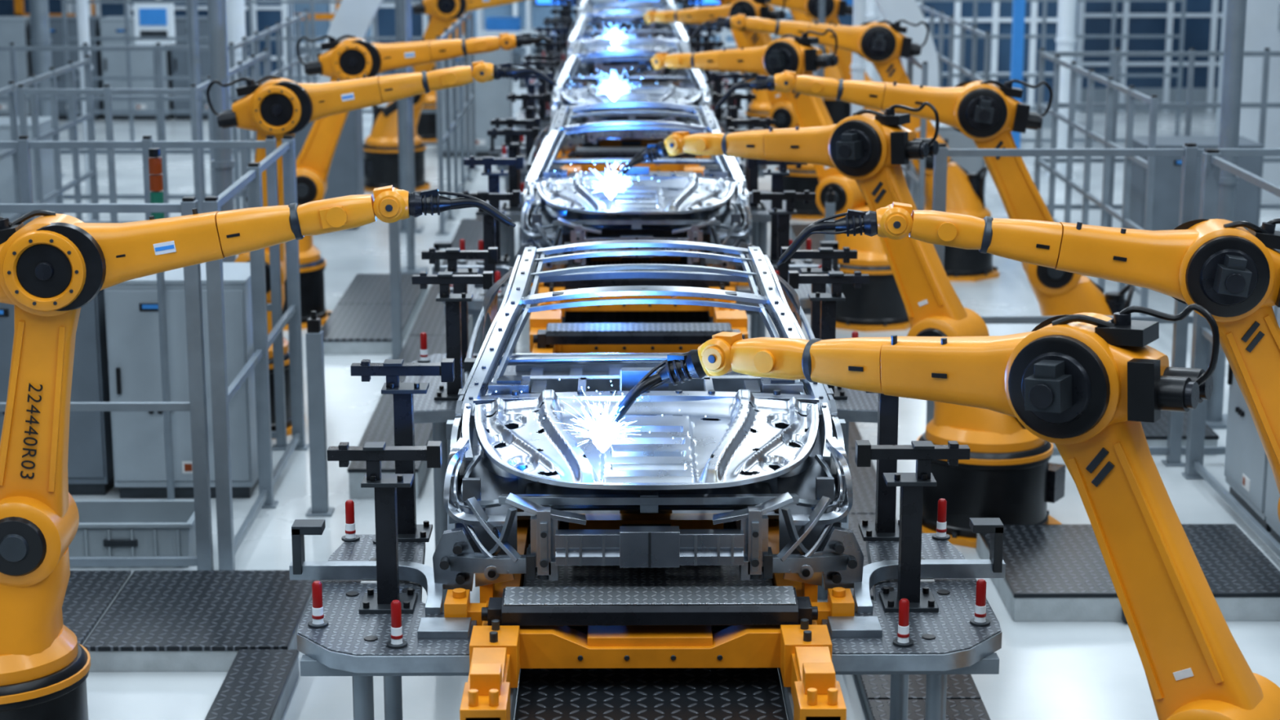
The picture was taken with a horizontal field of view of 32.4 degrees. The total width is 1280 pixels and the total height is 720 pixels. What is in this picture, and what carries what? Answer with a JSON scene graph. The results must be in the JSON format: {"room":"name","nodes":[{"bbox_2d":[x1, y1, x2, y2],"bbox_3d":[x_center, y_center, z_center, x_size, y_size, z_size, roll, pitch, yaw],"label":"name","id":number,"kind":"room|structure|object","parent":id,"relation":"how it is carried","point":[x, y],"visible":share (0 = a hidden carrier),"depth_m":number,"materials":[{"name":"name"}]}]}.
{"room":"factory floor","nodes":[
{"label":"factory floor","id":0,"kind":"room"},
{"bbox_2d":[71,3,816,57],"bbox_3d":[-0.392,-13.106,58.704,52.000,10.000,0.300,0,12,0],"label":"wall","id":1,"kind":"structure","parent":0,"point":[522,49],"depth_m":59.55,"materials":[{"name":"paint"}]},
{"bbox_2d":[0,0,72,16],"bbox_3d":[-17.360,-11.944,58.547,4.260,7.200,0.180,0,12,0],"label":"window","id":2,"kind":"structure","parent":1,"relation":"in","point":[6,6],"depth_m":59.12,"materials":[{"name":"blue glass"}]},
{"bbox_2d":[94,3,124,17],"bbox_3d":[-12.460,-11.954,58.587,4.260,7.200,0.180,0,12,0],"label":"window","id":3,"kind":"structure","parent":1,"relation":"in","point":[104,10],"depth_m":59.15,"materials":[{"name":"blue glass"}]},
{"bbox_2d":[294,3,372,46],"bbox_3d":[-7.560,-11.963,58.628,4.260,7.200,0.180,0,12,0],"label":"window","id":4,"kind":"structure","parent":1,"relation":"in","point":[322,27],"depth_m":59.26,"materials":[{"name":"clear glass"}]},
{"bbox_2d":[462,0,617,46],"bbox_3d":[-2.660,-11.972,58.669,4.260,7.200,0.180,0,12,0],"label":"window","id":5,"kind":"structure","parent":1,"relation":"in","point":[515,9],"depth_m":59.26,"materials":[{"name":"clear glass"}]},
{"bbox_2d":[661,0,792,46],"bbox_3d":[2.240,-11.981,58.710,4.260,7.200,0.180,0,12,0],"label":"window","id":6,"kind":"structure","parent":1,"relation":"in","point":[730,40],"depth_m":59.39,"materials":[{"name":"clear glass"}]},
{"bbox_2d":[837,13,853,26],"bbox_3d":[7.140,-11.990,58.750,4.260,7.200,0.180,0,12,0],"label":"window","id":7,"kind":"structure","parent":1,"relation":"in","point":[847,20],"depth_m":59.38,"materials":[{"name":"blue glass"}]},
{"bbox_2d":[58,57,1279,719],"bbox_3d":[-0.110,-0.958,27.442,52.000,0.200,66.000,0,12,0],"label":"floor","id":8,"kind":"structure","parent":0,"point":[1049,670],"depth_m":17.52,"materials":[{"name":"white concrete"}]},
{"bbox_2d":[0,16,32,116],"bbox_3d":[-12.963,-5.911,44.650,1.320,2.030,0.860,0,12,0],"label":"tall cabinet","id":9,"kind":"object","parent":8,"relation":"on","point":[15,29],"visible":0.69,"depth_m":44.23,"materials":[{"name":"metal"}]},
{"bbox_2d":[0,116,57,218],"bbox_3d":[-8.009,-1.978,27.127,1.520,1.930,0.960,0,12,0],"label":"tall cabinet","id":10,"kind":"object","parent":8,"relation":"on","point":[6,177],"visible":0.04,"depth_m":26.68,"materials":[{"name":"metal"}]},
{"bbox_2d":[29,0,64,177],"bbox_3d":[-9.686,-7.622,35.101,0.400,9.500,0.400,0,12,0],"label":"support column","id":11,"kind":"structure","parent":8,"relation":"on","point":[38,9],"depth_m":35.55,"materials":[{"name":"grey metal"}]},
{"bbox_2d":[0,54,99,222],"bbox_3d":[-8.134,-1.722,24.130,3.060,2.725,6.160,0,12,0],"label":"fence","id":12,"kind":"object","parent":8,"relation":"on","point":[71,66],"visible":0.45,"depth_m":25.25,"materials":[{"name":"grey metal"}]},
{"bbox_2d":[13,0,95,16],"bbox_3d":[-14.966,-9.491,56.253,2.000,4.000,0.200,0,12,0],"label":"frame","id":13,"kind":"object","parent":8,"relation":"on","point":[19,5],"visible":0.21,"depth_m":56.29,"materials":[{"name":"paint"}]},
{"bbox_2d":[0,288,114,494],"bbox_3d":[-4.879,0.178,17.901,1.220,1.710,0.860,0,12,0],"label":"tall cabinet","id":14,"kind":"object","parent":8,"relation":"on","point":[90,458],"visible":0.26,"depth_m":17.55,"materials":[{"name":"metal"}]},
{"bbox_2d":[28,16,105,119],"bbox_3d":[-11.563,-5.914,44.661,1.320,2.030,0.860,0,12,0],"label":"tall cabinet","id":15,"kind":"object","parent":8,"relation":"on","point":[55,22],"visible":0.38,"depth_m":44.25,"materials":[{"name":"metal"}]},
{"bbox_2d":[75,0,110,221],"bbox_3d":[-7.744,-6.544,30.235,0.400,9.500,0.400,0,12,0],"label":"support column","id":16,"kind":"structure","parent":8,"relation":"on","point":[82,6],"depth_m":30.66,"materials":[{"name":"white metal"}]},
{"bbox_2d":[0,196,213,570],"bbox_3d":[-4.648,0.218,15.372,3.280,2.725,0.160,0,12,0],"label":"fence","id":17,"kind":"object","parent":8,"relation":"on","point":[197,405],"visible":0.7,"depth_m":15.38,"materials":[{"name":"grey metal"}]},
{"bbox_2d":[68,499,196,568],"bbox_3d":[-3.732,1.273,16.126,1.040,0.340,0.640,0,12,0],"label":"storage tote","id":18,"kind":"object","parent":8,"relation":"on","point":[106,527],"visible":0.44,"depth_m":15.85,"materials":[{"name":"plastic"}]},
{"bbox_2d":[98,16,175,119],"bbox_3d":[-10.163,-5.916,44.673,1.320,2.030,0.860,0,12,0],"label":"tall cabinet","id":19,"kind":"object","parent":8,"relation":"on","point":[113,62],"visible":0.48,"depth_m":44.29,"materials":[{"name":"metal"}]},
{"bbox_2d":[17,48,269,258],"bbox_3d":[-5.598,-2.073,25.713,1.960,2.725,4.960,0,12,0],"label":"fence","id":20,"kind":"object","parent":8,"relation":"on","point":[107,91],"visible":0.39,"depth_m":23.21,"materials":[{"name":"grey metal"}]},
{"bbox_2d":[0,135,288,450],"bbox_3d":[-4.678,-0.560,18.887,3.280,2.725,0.160,0,12,0],"label":"fence","id":21,"kind":"object","parent":8,"relation":"on","point":[24,144],"visible":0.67,"depth_m":18.64,"materials":[{"name":"grey metal"}]},
{"bbox_2d":[133,3,175,141],"bbox_3d":[-8.929,-5.309,40.731,0.700,2.550,0.220,0,12,0],"label":"panel","id":22,"kind":"object","parent":8,"relation":"on","point":[150,20],"visible":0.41,"depth_m":40.45,"materials":[{"name":"grey paint"}]},
{"bbox_2d":[0,9,311,218],"bbox_3d":[-7.257,-3.562,32.437,3.960,2.725,7.160,0,12,0],"label":"fence","id":23,"kind":"object","parent":8,"relation":"on","point":[243,43],"visible":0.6,"depth_m":29.02,"materials":[{"name":"grey metal"}]},
{"bbox_2d":[148,147,174,499],"bbox_3d":[-3.682,-0.212,17.026,0.120,2.850,0.120,0,12,0],"label":"tower","id":24,"kind":"object","parent":8,"relation":"on","point":[155,167],"visible":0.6,"depth_m":17.00,"materials":[{"name":"grey metal"}]},
{"bbox_2d":[104,262,258,498],"bbox_3d":[-3.648,0.163,17.806,1.120,1.780,0.860,0,12,0],"label":"tall cabinet","id":25,"kind":"object","parent":8,"relation":"on","point":[131,306],"visible":0.56,"depth_m":17.42,"materials":[{"name":"metal"}]},
{"bbox_2d":[62,569,319,671],"bbox_3d":[-4.158,1.709,14.550,3.896,0.170,1.558,0,12,0],"label":"step","id":26,"kind":"structure","parent":8,"relation":"on","point":[140,620],"depth_m":14.33,"materials":[{"name":"metal"}]},
{"bbox_2d":[170,16,210,119],"bbox_3d":[-8.763,-5.919,44.684,1.320,2.030,0.860,0,12,0],"label":"tall cabinet","id":27,"kind":"object","parent":8,"relation":"on","point":[180,60],"visible":0.27,"depth_m":44.27,"materials":[{"name":"metal"}]},
{"bbox_2d":[187,0,205,213],"bbox_3d":[-5.410,-5.683,26.349,0.400,9.500,0.400,0,12,0],"label":"support column","id":28,"kind":"structure","parent":8,"relation":"on","point":[193,14],"depth_m":26.76,"materials":[{"name":"grey metal"}]},
{"bbox_2d":[128,3,297,83],"bbox_3d":[-9.136,-7.638,47.081,3.420,4.350,1.510,0,12,0],"label":"enclosure","id":29,"kind":"object","parent":8,"relation":"on","point":[264,15],"visible":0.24,"depth_m":46.48,"materials":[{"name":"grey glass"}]},
{"bbox_2d":[207,0,235,262],"bbox_3d":[-3.905,-4.302,20.113,0.400,9.500,0.400,0,12,0],"label":"support column","id":30,"kind":"structure","parent":8,"relation":"on","point":[223,163],"depth_m":20.45,"materials":[{"name":"grey metal"}]},
{"bbox_2d":[226,0,248,182],"bbox_3d":[-6.169,-7.196,33.178,0.400,9.500,0.400,0,12,0],"label":"support column","id":31,"kind":"structure","parent":8,"relation":"on","point":[235,9],"depth_m":33.53,"materials":[{"name":"white metal"}]},
{"bbox_2d":[61,0,437,151],"bbox_3d":[-6.917,-5.098,39.372,6.760,2.725,0.160,0,12,0],"label":"fence","id":32,"kind":"object","parent":8,"relation":"on","point":[127,38],"visible":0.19,"depth_m":39.21,"materials":[{"name":"grey metal"}]},
{"bbox_2d":[204,649,299,719],"bbox_3d":[-2.292,2.365,11.588,0.376,0.170,4.458,0,12,0],"label":"step","id":33,"kind":"structure","parent":8,"relation":"on","point":[258,684],"depth_m":13.14,"materials":[{"name":"metal"}]},
{"bbox_2d":[203,135,309,570],"bbox_3d":[-2.953,-0.176,17.153,0.160,2.725,3.740,0,12,0],"label":"fence","id":34,"kind":"object","parent":8,"relation":"on","point":[228,545],"visible":0.91,"depth_m":17.01,"materials":[{"name":"grey metal"}]},
{"bbox_2d":[0,185,515,719],"bbox_3d":[-2.375,0.698,11.924,3.438,3.278,1.109,-1,13,-3],"label":"robot","id":35,"kind":"object","parent":8,"relation":"on","point":[52,265],"visible":1,"depth_m":11.61,"materials":[{"name":"orange paint"}]},
{"bbox_2d":[294,3,340,19],"bbox_3d":[-8.566,-9.502,56.307,2.000,4.000,0.200,0,12,0],"label":"frame","id":36,"kind":"object","parent":8,"relation":"on","point":[317,15],"visible":0.02,"depth_m":56.37,"materials":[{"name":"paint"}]},
{"bbox_2d":[305,311,334,516],"bbox_3d":[-2.501,0.412,17.073,0.200,1.610,0.200,0,12,0],"label":"post","id":37,"kind":"object","parent":8,"relation":"on","point":[319,507],"visible":1,"depth_m":17.02,"materials":[{"name":"grey metal"}]},
{"bbox_2d":[294,108,364,229],"bbox_3d":[-4.544,-2.850,31.061,1.220,1.930,0.860,0,12,0],"label":"tall cabinet","id":38,"kind":"object","parent":8,"relation":"on","point":[345,177],"visible":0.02,"depth_m":30.71,"materials":[{"name":"metal"}]},
{"bbox_2d":[321,273,428,354],"bbox_3d":[-2.962,-0.548,24.739,0.866,0.170,3.808,0,12,0],"label":"step","id":39,"kind":"structure","parent":8,"relation":"on","point":[360,322],"depth_m":24.11,"materials":[{"name":"metal"}]},
{"bbox_2d":[206,60,557,439],"bbox_3d":[-2.442,-1.010,19.637,3.438,3.278,1.109,-1,13,-3],"label":"robot","id":40,"kind":"object","parent":8,"relation":"on","point":[278,107],"visible":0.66,"depth_m":19.24,"materials":[{"name":"orange paint"}]},
{"bbox_2d":[387,220,402,359],"bbox_3d":[-2.488,-0.850,22.427,0.200,1.760,0.200,0,12,0],"label":"post","id":41,"kind":"object","parent":8,"relation":"on","point":[393,228],"visible":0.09,"depth_m":22.41,"materials":[{"name":"grey metal"}]},
{"bbox_2d":[245,32,552,330],"bbox_3d":[-2.759,-2.010,24.385,3.607,3.178,1.109,-1,13,-3],"label":"robot","id":42,"kind":"object","parent":8,"relation":"on","point":[353,57],"visible":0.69,"depth_m":24.06,"materials":[{"name":"orange paint"}]},
{"bbox_2d":[371,3,431,75],"bbox_3d":[-5.057,-8.089,49.578,1.820,4.150,1.510,0,12,0],"label":"enclosure","id":43,"kind":"object","parent":8,"relation":"on","point":[385,14],"visible":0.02,"depth_m":48.99,"materials":[{"name":"grey metal"}]},
{"bbox_2d":[395,0,423,232],"bbox_3d":[-3.240,-6.444,29.785,0.400,9.500,0.400,0,12,0],"label":"support column","id":44,"kind":"structure","parent":8,"relation":"on","point":[418,228],"depth_m":30.43,"materials":[{"name":"grey metal"}]},
{"bbox_2d":[400,0,428,273],"bbox_3d":[-2.862,-3.290,27.107,0.400,4.500,0.400,0,12,0],"label":"support column","id":45,"kind":"structure","parent":8,"relation":"on","point":[411,268],"depth_m":27.23,"materials":[{"name":"grey metal"}]},
{"bbox_2d":[347,218,484,498],"bbox_3d":[-2.105,-0.416,23.956,0.566,0.250,13.008,0,12,0],"label":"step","id":46,"kind":"structure","parent":8,"relation":"on","point":[431,318],"depth_m":21.52,"materials":[{"name":"metal"}]},
{"bbox_2d":[417,13,469,142],"bbox_3d":[-2.705,-5.730,41.179,3.607,3.178,1.109,-1,13,-3],"label":"robot","id":47,"kind":"object","parent":8,"relation":"on","point":[427,123],"visible":0.09,"depth_m":40.91,"materials":[{"name":"orange paint"}]},
{"bbox_2d":[363,0,525,191],"bbox_3d":[-2.649,-4.303,34.736,3.607,3.178,1.109,-1,13,-3],"label":"robot","id":48,"kind":"object","parent":8,"relation":"on","point":[380,148],"visible":0.75,"depth_m":34.48,"materials":[{"name":"orange paint"}]},
{"bbox_2d":[435,10,479,235],"bbox_3d":[-2.766,-3.808,33.548,0.160,2.725,6.960,0,12,0],"label":"fence","id":49,"kind":"object","parent":8,"relation":"on","point":[442,138],"visible":0.68,"depth_m":32.98,"materials":[{"name":"grey metal"}]},
{"bbox_2d":[435,46,513,157],"bbox_3d":[-2.912,-4.583,38.886,1.320,1.930,0.860,0,12,0],"label":"tall cabinet","id":50,"kind":"object","parent":8,"relation":"on","point":[491,102],"visible":0.26,"depth_m":38.52,"materials":[{"name":"metal"}]},
{"bbox_2d":[476,0,775,80],"bbox_3d":[-0.336,-9.007,52.801,7.100,4.550,1.100,0,12,0],"label":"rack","id":51,"kind":"object","parent":8,"relation":"on","point":[495,25],"visible":0.13,"depth_m":52.67,"materials":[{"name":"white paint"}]},
{"bbox_2d":[488,54,767,247],"bbox_3d":[-0.115,-2.434,27.704,3.320,2.570,5.950,0,12,0],"label":"support stand","id":52,"kind":"object","parent":8,"relation":"on","point":[530,110],"visible":0.38,"depth_m":26.18,"materials":[{"name":"metal"}]},
{"bbox_2d":[539,0,716,82],"bbox_3d":[-0.249,-5.851,43.130,3.320,2.570,5.950,0,12,0],"label":"support stand","id":53,"kind":"object","parent":8,"relation":"on","point":[566,11],"visible":0.15,"depth_m":41.56,"materials":[{"name":"metal"}]},
{"bbox_2d":[534,0,721,61],"bbox_3d":[-0.165,-7.670,50.579,4.500,2.900,0.120,0,12,0],"label":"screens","id":54,"kind":"object","parent":8,"relation":"on","point":[537,2],"visible":0.33,"depth_m":50.42,"materials":[{"name":"blue"}]},
{"bbox_2d":[519,17,737,187],"bbox_3d":[-0.182,-4.143,35.417,3.320,2.570,5.950,0,12,0],"label":"support stand","id":55,"kind":"object","parent":8,"relation":"on","point":[557,27],"visible":0.2,"depth_m":33.88,"materials":[{"name":"metal"}]},
{"bbox_2d":[319,0,938,175],"bbox_3d":[-0.161,-5.352,32.614,9.500,6.146,0.800,0,12,0],"label":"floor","id":56,"kind":"structure","parent":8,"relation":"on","point":[352,17],"depth_m":32.52,"materials":[{"name":"white paint"}]},
{"bbox_2d":[431,117,839,353],"bbox_3d":[-0.048,-0.726,19.991,3.320,2.570,5.950,0,12,0],"label":"support stand","id":57,"kind":"object","parent":8,"relation":"on","point":[775,206],"visible":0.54,"depth_m":18.49,"materials":[{"name":"metal"}]},
{"bbox_2d":[288,246,1005,719],"bbox_3d":[0.020,0.983,12.279,3.320,2.570,5.950,0,12,0],"label":"support stand","id":58,"kind":"object","parent":8,"relation":"on","point":[366,616],"visible":0.74,"depth_m":9.87,"materials":[{"name":"metal"}]},
{"bbox_2d":[510,164,794,719],"bbox_3d":[-0.097,-1.473,25.792,1.480,1.520,47.000,0,12,0],"label":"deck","id":59,"kind":"object","parent":8,"relation":"on","point":[698,693],"visible":0.02,"depth_m":9.52,"materials":[{"name":"grey paint"}]},
{"bbox_2d":[582,79,679,87],"bbox_3d":[-0.183,-4.567,35.477,1.800,0.312,7.750,0,12,0],"label":"pallet","id":60,"kind":"object","parent":59,"relation":"on","point":[643,82],"visible":0.02,"depth_m":33.97,"materials":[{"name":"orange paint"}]},
{"bbox_2d":[564,2,693,85],"bbox_3d":[-0.180,-5.051,34.941,1.974,1.125,4.694,0,12,0],"label":"frame","id":61,"kind":"object","parent":60,"relation":"on","point":[620,68],"visible":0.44,"depth_m":33.96,"materials":[{"name":"metal"}]},
{"bbox_2d":[552,137,711,171],"bbox_3d":[-0.116,-2.858,27.764,1.800,0.312,7.750,0,12,0],"label":"pallet","id":62,"kind":"object","parent":59,"relation":"on","point":[606,148],"visible":0.24,"depth_m":24.92,"materials":[{"name":"orange paint"}]},
{"bbox_2d":[548,37,713,154],"bbox_3d":[-0.113,-3.343,27.228,1.974,1.125,4.694,0,12,0],"label":"frame","id":63,"kind":"object","parent":62,"relation":"on","point":[574,94],"visible":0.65,"depth_m":26.14,"materials":[{"name":"metal"}]},
{"bbox_2d":[530,166,749,322],"bbox_3d":[-0.049,-1.149,20.051,1.800,0.312,7.750,0,12,0],"label":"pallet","id":64,"kind":"object","parent":59,"relation":"on","point":[549,286],"visible":0.22,"depth_m":17.20,"materials":[{"name":"orange paint"}]},
{"bbox_2d":[514,100,752,271],"bbox_3d":[-0.045,-1.635,19.515,1.974,1.125,4.694,0,12,0],"label":"frame","id":65,"kind":"object","parent":64,"relation":"on","point":[693,206],"visible":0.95,"depth_m":18.06,"materials":[{"name":"metal"}]},
{"bbox_2d":[444,310,854,719],"bbox_3d":[0.018,0.559,12.338,1.800,0.312,7.750,0,12,0],"label":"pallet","id":66,"kind":"object","parent":59,"relation":"on","point":[634,617],"visible":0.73,"depth_m":9.50,"materials":[{"name":"orange paint"}]},
{"bbox_2d":[432,239,863,591],"bbox_3d":[0.022,0.074,11.803,1.974,1.125,4.694,0,12,0],"label":"frame","id":67,"kind":"object","parent":66,"relation":"on","point":[762,446],"visible":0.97,"depth_m":10.19,"materials":[{"name":"metal"}]},
{"bbox_3d":[-0.251,-6.275,43.189,1.800,0.312,7.750,0,12,0],"label":"pallet","id":68,"kind":"object","parent":59,"relation":"on","visible":0},
{"bbox_2d":[575,0,678,38],"bbox_3d":[-0.247,-6.760,42.654,1.974,1.125,4.694,0,12,0],"label":"frame","id":69,"kind":"object","parent":68,"relation":"on","point":[582,3],"visible":0.35,"depth_m":41.01,"materials":[{"name":"metal"}]},
{"bbox_2d":[617,0,771,129],"bbox_3d":[1.319,-5.568,40.349,3.682,3.221,1.109,7,15,30],"label":"robot","id":70,"kind":"object","parent":8,"relation":"on","point":[760,108],"visible":0.23,"depth_m":39.67,"materials":[{"name":"orange paint"}]},
{"bbox_2d":[617,0,825,220],"bbox_3d":[1.386,-3.860,32.636,3.682,3.221,1.109,7,15,30],"label":"robot","id":71,"kind":"object","parent":8,"relation":"on","point":[805,178],"visible":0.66,"depth_m":31.99,"materials":[{"name":"orange paint"}]},
{"bbox_2d":[617,28,910,332],"bbox_3d":[1.454,-2.151,24.924,3.682,3.221,1.109,7,15,30],"label":"robot","id":72,"kind":"object","parent":8,"relation":"on","point":[878,305],"visible":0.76,"depth_m":24.25,"materials":[{"name":"orange paint"}]},
{"bbox_2d":[567,67,657,100],"bbox_3d":[-0.321,-3.173,25.380,1.040,0.369,0.602,0,12,0],"label":"sparks","id":73,"kind":"object","parent":72,"relation":"attached to","point":[613,93],"visible":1,"depth_m":25.34,"materials":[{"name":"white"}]},
{"bbox_2d":[673,0,901,125],"bbox_3d":[2.458,-4.372,35.002,3.881,3.198,1.109,1,13,3],"label":"robot","id":74,"kind":"object","parent":8,"relation":"on","point":[833,8],"visible":0.3,"depth_m":34.60,"materials":[{"name":"orange paint"}]},
{"bbox_2d":[789,223,835,264],"bbox_3d":[2.636,-1.240,27.861,1.116,0.170,5.108,0,12,0],"label":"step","id":75,"kind":"structure","parent":8,"relation":"on","point":[795,228],"depth_m":29.22,"materials":[{"name":"metal"}]},
{"bbox_2d":[789,8,850,124],"bbox_3d":[2.391,-6.081,42.714,3.881,3.198,1.109,1,13,3],"label":"robot","id":76,"kind":"object","parent":8,"relation":"on","point":[837,111],"visible":0.06,"depth_m":42.44,"materials":[{"name":"orange paint"}]},
{"bbox_2d":[817,0,825,101],"bbox_3d":[2.599,-4.295,31.643,0.400,4.500,0.400,0,12,0],"label":"support column","id":77,"kind":"structure","parent":8,"relation":"on","point":[821,17],"depth_m":31.48,"materials":[{"name":"grey metal"}]},
{"bbox_2d":[824,186,835,338],"bbox_3d":[2.004,-1.004,23.353,0.200,1.660,0.200,0,12,0],"label":"post","id":78,"kind":"object","parent":8,"relation":"on","point":[829,203],"visible":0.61,"depth_m":23.18,"materials":[{"name":"grey metal"}]},
{"bbox_2d":[613,102,1065,548],"bbox_3d":[1.521,-0.443,17.211,3.682,3.220,1.109,7,15,30],"label":"robot","id":79,"kind":"object","parent":8,"relation":"on","point":[1008,475],"visible":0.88,"depth_m":16.59,"materials":[{"name":"orange paint"}]},
{"bbox_2d":[554,161,658,199],"bbox_3d":[-0.268,-1.448,17.658,0.836,0.320,0.544,0,12,0],"label":"sparks","id":80,"kind":"object","parent":79,"relation":"attached to","point":[610,188],"visible":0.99,"depth_m":17.63,"materials":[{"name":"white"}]},
{"bbox_2d":[688,13,999,281],"bbox_3d":[2.526,-2.664,27.289,3.881,3.198,1.109,1,13,3],"label":"robot","id":81,"kind":"object","parent":8,"relation":"on","point":[882,44],"visible":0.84,"depth_m":26.98,"materials":[{"name":"orange paint"}]},
{"bbox_2d":[850,0,866,115],"bbox_3d":[3.056,-6.564,30.325,0.400,9.500,0.400,0,12,0],"label":"support column","id":82,"kind":"structure","parent":8,"relation":"on","point":[858,66],"depth_m":30.77,"materials":[{"name":"white paint"}]},
{"bbox_2d":[864,0,879,81],"bbox_3d":[4.360,-8.989,41.272,0.400,9.500,0.400,0,12,0],"label":"support column","id":83,"kind":"structure","parent":8,"relation":"on","point":[872,15],"depth_m":41.70,"materials":[{"name":"white paint"}]},
{"bbox_2d":[848,422,897,602],"bbox_3d":[1.616,0.809,18.729,0.616,0.120,7.808,0,12,0],"label":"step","id":84,"kind":"structure","parent":8,"relation":"on","point":[863,478],"depth_m":17.36,"materials":[{"name":"metal"}]},
{"bbox_2d":[880,54,928,209],"bbox_3d":[3.331,-2.608,28.131,0.160,2.725,4.160,0,12,0],"label":"fence","id":85,"kind":"object","parent":8,"relation":"on","point":[923,65],"visible":0.13,"depth_m":26.20,"materials":[{"name":"grey metal"}]},
{"bbox_2d":[856,674,990,719],"bbox_3d":[1.707,2.615,10.577,0.676,0.120,8.508,0,12,0],"label":"step","id":86,"kind":"structure","parent":8,"relation":"on","point":[964,701],"depth_m":13.09,"materials":[{"name":"metal"}]},
{"bbox_2d":[714,70,1134,315],"bbox_3d":[2.593,-0.955,19.576,3.880,3.198,1.109,1,13,3],"label":"robot","id":87,"kind":"object","parent":8,"relation":"on","point":[986,113],"visible":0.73,"depth_m":19.23,"materials":[{"name":"orange paint"}]},
{"bbox_2d":[607,303,1279,719],"bbox_3d":[1.588,1.266,9.498,3.682,3.220,1.109,7,15,30],"label":"robot","id":88,"kind":"object","parent":8,"relation":"on","point":[1082,384],"visible":0.99,"depth_m":8.98,"materials":[{"name":"orange paint"}]},
{"bbox_2d":[495,378,706,453],"bbox_3d":[-0.174,0.262,9.936,0.949,0.321,0.510,0,12,0],"label":"sparks","id":89,"kind":"object","parent":88,"relation":"attached to","point":[602,437],"visible":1,"depth_m":9.92,"materials":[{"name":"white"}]},
{"bbox_2d":[910,120,982,209],"bbox_3d":[4.071,-2.352,29.505,0.920,1.630,0.860,0,12,0],"label":"tall cabinet","id":90,"kind":"object","parent":8,"relation":"on","point":[953,139],"visible":0.05,"depth_m":29.03,"materials":[{"name":"metal"}]},
{"bbox_2d":[875,1,1057,128],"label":"window","id":91,"kind":"structure","parent":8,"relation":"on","point":[994,17],"depth_m":42.71,"materials":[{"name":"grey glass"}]},
{"bbox_2d":[1009,0,1025,148],"bbox_3d":[6.147,-7.428,35.385,0.170,9.000,0.200,0,12,0],"label":"riser pipe","id":92,"kind":"object","parent":8,"relation":"on","point":[1019,6],"visible":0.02,"depth_m":35.82,"materials":[{"name":"metal"}]},
{"bbox_2d":[776,201,1279,521],"bbox_3d":[2.660,0.753,11.863,3.880,3.198,1.109,1,13,3],"label":"robot","id":93,"kind":"object","parent":8,"relation":"on","point":[1220,266],"visible":1,"depth_m":11.49,"materials":[{"name":"orange paint"}]},
{"bbox_2d":[915,0,1186,196],"bbox_3d":[7.317,-4.237,35.487,5.160,2.725,9.160,0,12,0],"label":"fence","id":94,"kind":"object","parent":8,"relation":"on","point":[976,33],"visible":0.27,"depth_m":39.64,"materials":[{"name":"grey metal"}]},
{"bbox_2d":[1045,0,1076,178],"bbox_3d":[6.913,-7.652,35.239,0.400,9.500,0.400,0,12,0],"label":"support column","id":95,"kind":"structure","parent":8,"relation":"on","point":[1065,40],"depth_m":35.72,"materials":[{"name":"grey metal"}]},
{"bbox_2d":[925,142,1279,466],"bbox_3d":[4.667,-0.448,18.378,4.560,2.725,0.160,0,12,0],"label":"fence","id":96,"kind":"object","parent":8,"relation":"on","point":[1189,153],"visible":0.59,"depth_m":18.12,"materials":[{"name":"grey metal"}]},
{"bbox_2d":[976,524,1279,621],"bbox_3d":[3.444,1.480,15.513,1.916,0.200,1.608,0,12,0],"label":"step","id":97,"kind":"structure","parent":8,"relation":"on","point":[1055,572],"depth_m":15.12,"materials":[{"name":"metal"}]},
{"bbox_2d":[1051,410,1218,455],"bbox_3d":[4.128,0.455,20.209,1.666,0.170,2.608,0,12,0],"label":"step","id":98,"kind":"structure","parent":8,"relation":"on","point":[1156,433],"depth_m":19.02,"materials":[{"name":"metal"}]},
{"bbox_2d":[1074,0,1222,112],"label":"window","id":99,"kind":"structure","parent":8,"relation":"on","point":[1203,18],"depth_m":45.76,"materials":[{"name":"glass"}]},
{"bbox_2d":[1034,47,1279,315],"bbox_3d":[7.007,-1.966,25.233,3.960,2.725,6.160,0,12,0],"label":"fence","id":100,"kind":"object","parent":8,"relation":"on","point":[1108,211],"visible":0.52,"depth_m":26.36,"materials":[{"name":"grey metal"}]},
{"bbox_2d":[1128,136,1263,230],"bbox_3d":[6.694,-1.800,26.783,1.420,1.730,0.960,0,12,0],"label":"tall cabinet","id":101,"kind":"object","parent":8,"relation":"on","point":[1167,170],"visible":0.14,"depth_m":26.30,"materials":[{"name":"metal"}]},
{"bbox_2d":[1205,0,1247,429],"bbox_3d":[5.205,-4.059,19.017,0.400,9.500,0.400,0,12,0],"label":"support column","id":102,"kind":"structure","parent":8,"relation":"on","point":[1236,10],"depth_m":19.39,"materials":[{"name":"grey metal"}]},
{"bbox_2d":[1181,148,1279,558],"bbox_3d":[4.609,0.136,15.742,0.160,2.725,4.760,0,12,0],"label":"fence","id":103,"kind":"object","parent":8,"relation":"on","point":[1211,162],"visible":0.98,"depth_m":17.74,"materials":[{"name":"grey metal"}]},
{"bbox_2d":[1223,305,1278,532],"bbox_3d":[5.129,0.278,17.058,0.910,1.880,1.120,0,12,0],"label":"tall cabinet","id":104,"kind":"object","parent":8,"relation":"on","point":[1246,461],"visible":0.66,"depth_m":17.18,"materials":[{"name":"metal"}]},
{"bbox_2d":[1264,306,1279,543],"bbox_3d":[5.139,0.526,15.935,0.910,1.880,1.120,0,12,0],"label":"tall cabinet","id":105,"kind":"object","parent":8,"relation":"on","point":[1273,495],"visible":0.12,"depth_m":16.44,"materials":[{"name":"metal"}]},
{"bbox_2d":[1215,0,1279,203],"bbox_3d":[11.787,-5.336,32.876,6.100,6.000,0.400,0,12,0],"label":"window","id":106,"kind":"structure","parent":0,"point":[1261,32],"depth_m":32.98,"materials":[{"name":"white glass"}]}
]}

